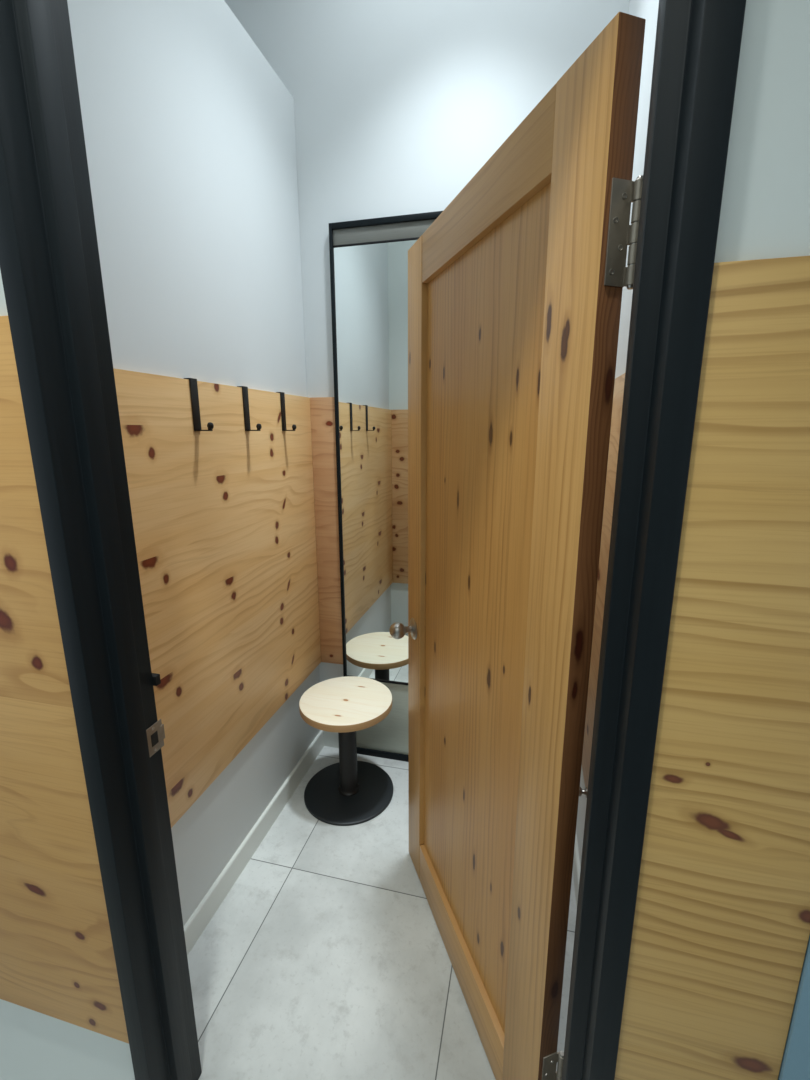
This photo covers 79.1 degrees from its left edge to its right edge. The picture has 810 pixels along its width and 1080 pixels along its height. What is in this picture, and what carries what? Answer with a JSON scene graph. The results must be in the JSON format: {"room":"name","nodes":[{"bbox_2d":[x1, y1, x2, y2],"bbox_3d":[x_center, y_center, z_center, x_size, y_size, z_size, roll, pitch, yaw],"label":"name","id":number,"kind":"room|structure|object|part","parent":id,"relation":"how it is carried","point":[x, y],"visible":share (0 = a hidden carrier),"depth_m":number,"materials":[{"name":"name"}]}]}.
{"room":"changing room","nodes":[
{"label":"changing room","id":0,"kind":"room"},
{"bbox_2d":[67,0,319,926],"bbox_3d":[-0.613,-0.184,1.520,0.090,2.732,1.316,3,13,14],"label":"wall","id":1,"kind":"structure","parent":0,"point":[189,129],"depth_m":1.39,"materials":[{"name":"white paint"}]},
{"bbox_2d":[113,368,320,827],"bbox_3d":[-0.560,0.125,1.576,0.018,1.200,1.316,3,13,14],"label":"wall panel","id":2,"kind":"object","parent":1,"relation":"attached to","point":[223,518],"visible":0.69,"depth_m":1.49,"materials":[{"name":"brown wood"}]},
{"bbox_2d":[184,378,213,430],"bbox_3d":[-0.562,-0.371,1.347,0.068,0.140,0.029,3,13,14],"label":"coat hook","id":3,"kind":"object","parent":2,"relation":"attached to","point":[193,382],"visible":0.97,"depth_m":1.35,"materials":[{"name":"black metal"}]},
{"bbox_2d":[237,386,261,430],"bbox_3d":[-0.501,-0.425,1.589,0.068,0.140,0.029,3,13,14],"label":"coat hook","id":4,"kind":"object","parent":2,"relation":"attached to","point":[244,388],"visible":0.96,"depth_m":1.59,"materials":[{"name":"black metal"}]},
{"bbox_2d":[276,392,295,430],"bbox_3d":[-0.440,-0.478,1.828,0.068,0.140,0.029,3,13,14],"label":"coat hook","id":5,"kind":"object","parent":2,"relation":"attached to","point":[282,394],"visible":0.98,"depth_m":1.83,"materials":[{"name":"black metal"}]},
{"bbox_2d":[184,730,323,955],"bbox_3d":[-0.560,1.107,1.796,0.012,0.090,1.316,3,13,14],"label":"baseboard","id":6,"kind":"structure","parent":1,"relation":"attached to","point":[196,924],"depth_m":1.75,"materials":[{"name":"paint"}]},
{"bbox_2d":[187,746,576,1079],"bbox_3d":[-0.106,1.504,0.398,5.400,0.080,4.300,3,13,14],"label":"floor","id":7,"kind":"structure","parent":0,"point":[326,957],"depth_m":1.42,"materials":[{"name":"grey tile"}]},
{"bbox_2d":[299,676,392,825],"bbox_3d":[-0.241,0.867,2.063,0.381,0.442,0.381,3,13,14],"label":"stool","id":8,"kind":"object","parent":7,"relation":"on","point":[349,791],"visible":1,"depth_m":2.03,"materials":[{"name":"brown wood"}]},
{"bbox_3d":[-0.241,0.666,2.018,0.379,0.031,0.379,3,13,14],"label":"seat","id":9,"kind":"part","parent":8,"relation":"part of","materials":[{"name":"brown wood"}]},
{"bbox_2d":[329,211,442,761],"bbox_3d":[0.012,-0.081,2.063,0.614,2.289,0.030,3,13,14],"label":"wall mirror","id":10,"kind":"object","parent":7,"relation":"on","point":[369,257],"visible":0.31,"depth_m":2.03,"materials":[{"name":"black mirror"}]},
{"bbox_3d":[0.013,-0.236,2.032,0.589,1.806,0.021,3,13,14],"label":"mirror pane","id":11,"kind":"part","parent":10,"relation":"part of","materials":[{"name":"clear glass"}]},
{"bbox_3d":[0.016,0.830,2.270,0.589,0.361,0.020,3,13,14],"label":"foot plate","id":12,"kind":"part","parent":10,"relation":"part of","materials":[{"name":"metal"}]},
{"bbox_3d":[0.010,-1.151,1.828,0.589,0.055,0.021,3,13,14],"label":"header plate","id":13,"kind":"part","parent":10,"relation":"part of","materials":[{"name":"grey metal"}]},
{"bbox_2d":[0,0,809,1079],"bbox_3d":[0.035,-0.273,0.604,5.400,3.300,0.070,3,13,14],"label":"wall","id":14,"kind":"structure","parent":0,"point":[765,212],"depth_m":0.47,"materials":[{"name":"paint"}]},
{"bbox_2d":[0,316,128,1043],"bbox_3d":[-1.039,0.324,0.966,1.004,1.369,0.015,3,13,14],"label":"wall panel","id":15,"kind":"object","parent":14,"relation":"attached to","point":[57,958],"visible":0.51,"depth_m":0.89,"materials":[{"name":"brown wood"}]},
{"bbox_2d":[0,0,745,1079],"bbox_3d":[-0.104,0.128,0.770,0.886,2.446,0.188,3,13,14],"label":"door frame","id":16,"kind":"structure","parent":14,"relation":"attached to","point":[50,267],"depth_m":0.69,"materials":[{"name":"metal"}]},
{"bbox_3d":[-0.496,0.394,0.970,0.002,0.060,0.056,3,13,14],"label":"strike plate","id":17,"kind":"part","parent":16,"relation":"part of","materials":[{"name":"metal"}]},
{"bbox_2d":[390,12,645,1079],"bbox_3d":[0.155,0.255,1.192,0.198,1.996,0.850,-4,13,-17],"label":"door","id":18,"kind":"structure","parent":16,"relation":"attached to","point":[515,288],"depth_m":0.94,"materials":[{"name":"brown wood"}]},
{"bbox_3d":[-0.012,0.283,1.536,0.073,0.053,0.053,-4,13,-17],"label":"knob","id":19,"kind":"part","parent":18,"relation":"part of","materials":[{"name":"metal"}]},
{"bbox_3d":[0.155,1.159,1.404,0.039,0.140,0.585,-4,13,-17],"label":"rail","id":20,"kind":"part","parent":18,"relation":"part of","materials":[{"name":"brown wood"}]},
{"bbox_3d":[0.154,0.240,1.200,0.012,1.750,0.595,-4,13,-17],"label":"panel","id":21,"kind":"part","parent":18,"relation":"part of","materials":[{"name":"brown wood"}]},
{"bbox_3d":[0.150,-0.665,0.997,0.039,0.114,0.585,-4,13,-17],"label":"rail","id":22,"kind":"part","parent":18,"relation":"part of","materials":[{"name":"brown wood"}]},
{"bbox_2d":[614,256,809,1079],"bbox_3d":[0.403,0.398,0.615,0.200,1.369,0.015,3,13,14],"label":"wall panel","id":23,"kind":"object","parent":14,"relation":"attached to","point":[721,932],"visible":0.93,"depth_m":0.57,"materials":[{"name":"brown wood"}]},
{"bbox_2d":[778,935,809,1079],"bbox_3d":[1.574,0.608,0.362,2.212,1.676,0.019,3,13,14],"label":"wall panel","id":24,"kind":"object","parent":14,"relation":"attached to","point":[795,1064],"visible":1,"depth_m":0.63,"materials":[{"name":"blue paint"}]},
{"bbox_2d":[224,0,628,681],"bbox_3d":[0.376,-0.572,1.940,5.400,3.300,0.120,3,13,14],"label":"wall","id":25,"kind":"structure","parent":0,"point":[399,105],"depth_m":1.76,"materials":[{"name":"white paint"}]},
{"bbox_2d":[310,397,342,663],"bbox_3d":[-0.340,-0.009,2.175,0.112,1.200,0.018,3,13,14],"label":"wall panel","id":26,"kind":"object","parent":25,"relation":"attached to","point":[322,409],"visible":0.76,"depth_m":2.15,"materials":[{"name":"brown wood"}]},
{"bbox_2d":[324,731,338,747],"bbox_3d":[-0.340,0.973,2.398,0.118,0.090,0.012,3,13,14],"label":"baseboard","id":27,"kind":"structure","parent":25,"relation":"attached to","point":[330,738],"depth_m":2.40,"materials":[{"name":"paint"}]},
{"bbox_2d":[576,0,658,868],"bbox_3d":[0.594,-0.400,1.165,0.090,3.300,1.316,3,13,14],"label":"wall","id":28,"kind":"structure","parent":0,"point":[645,9],"depth_m":1.28,"materials":[{"name":"white paint"}]},
{"bbox_2d":[573,834,580,907],"bbox_3d":[0.549,1.164,1.526,0.012,0.090,1.316,3,13,14],"label":"baseboard","id":29,"kind":"structure","parent":28,"relation":"attached to","point":[576,862],"depth_m":1.66,"materials":[{"name":"paint"}]},
{"bbox_2d":[582,373,624,791],"bbox_3d":[0.545,0.179,1.317,0.018,1.200,1.296,3,13,14],"label":"wall panel","id":30,"kind":"object","parent":28,"relation":"attached to","point":[619,381],"visible":0.01,"depth_m":1.37,"materials":[{"name":"brown wood"}]},
{"bbox_2d":[579,787,586,797],"bbox_3d":[0.525,0.750,1.460,0.031,0.028,0.028,3,13,14],"label":"door stop","id":31,"kind":"object","parent":30,"relation":"attached to","point":[581,791],"visible":0.71,"depth_m":1.45,"materials":[{"name":"metal"}]}
]}

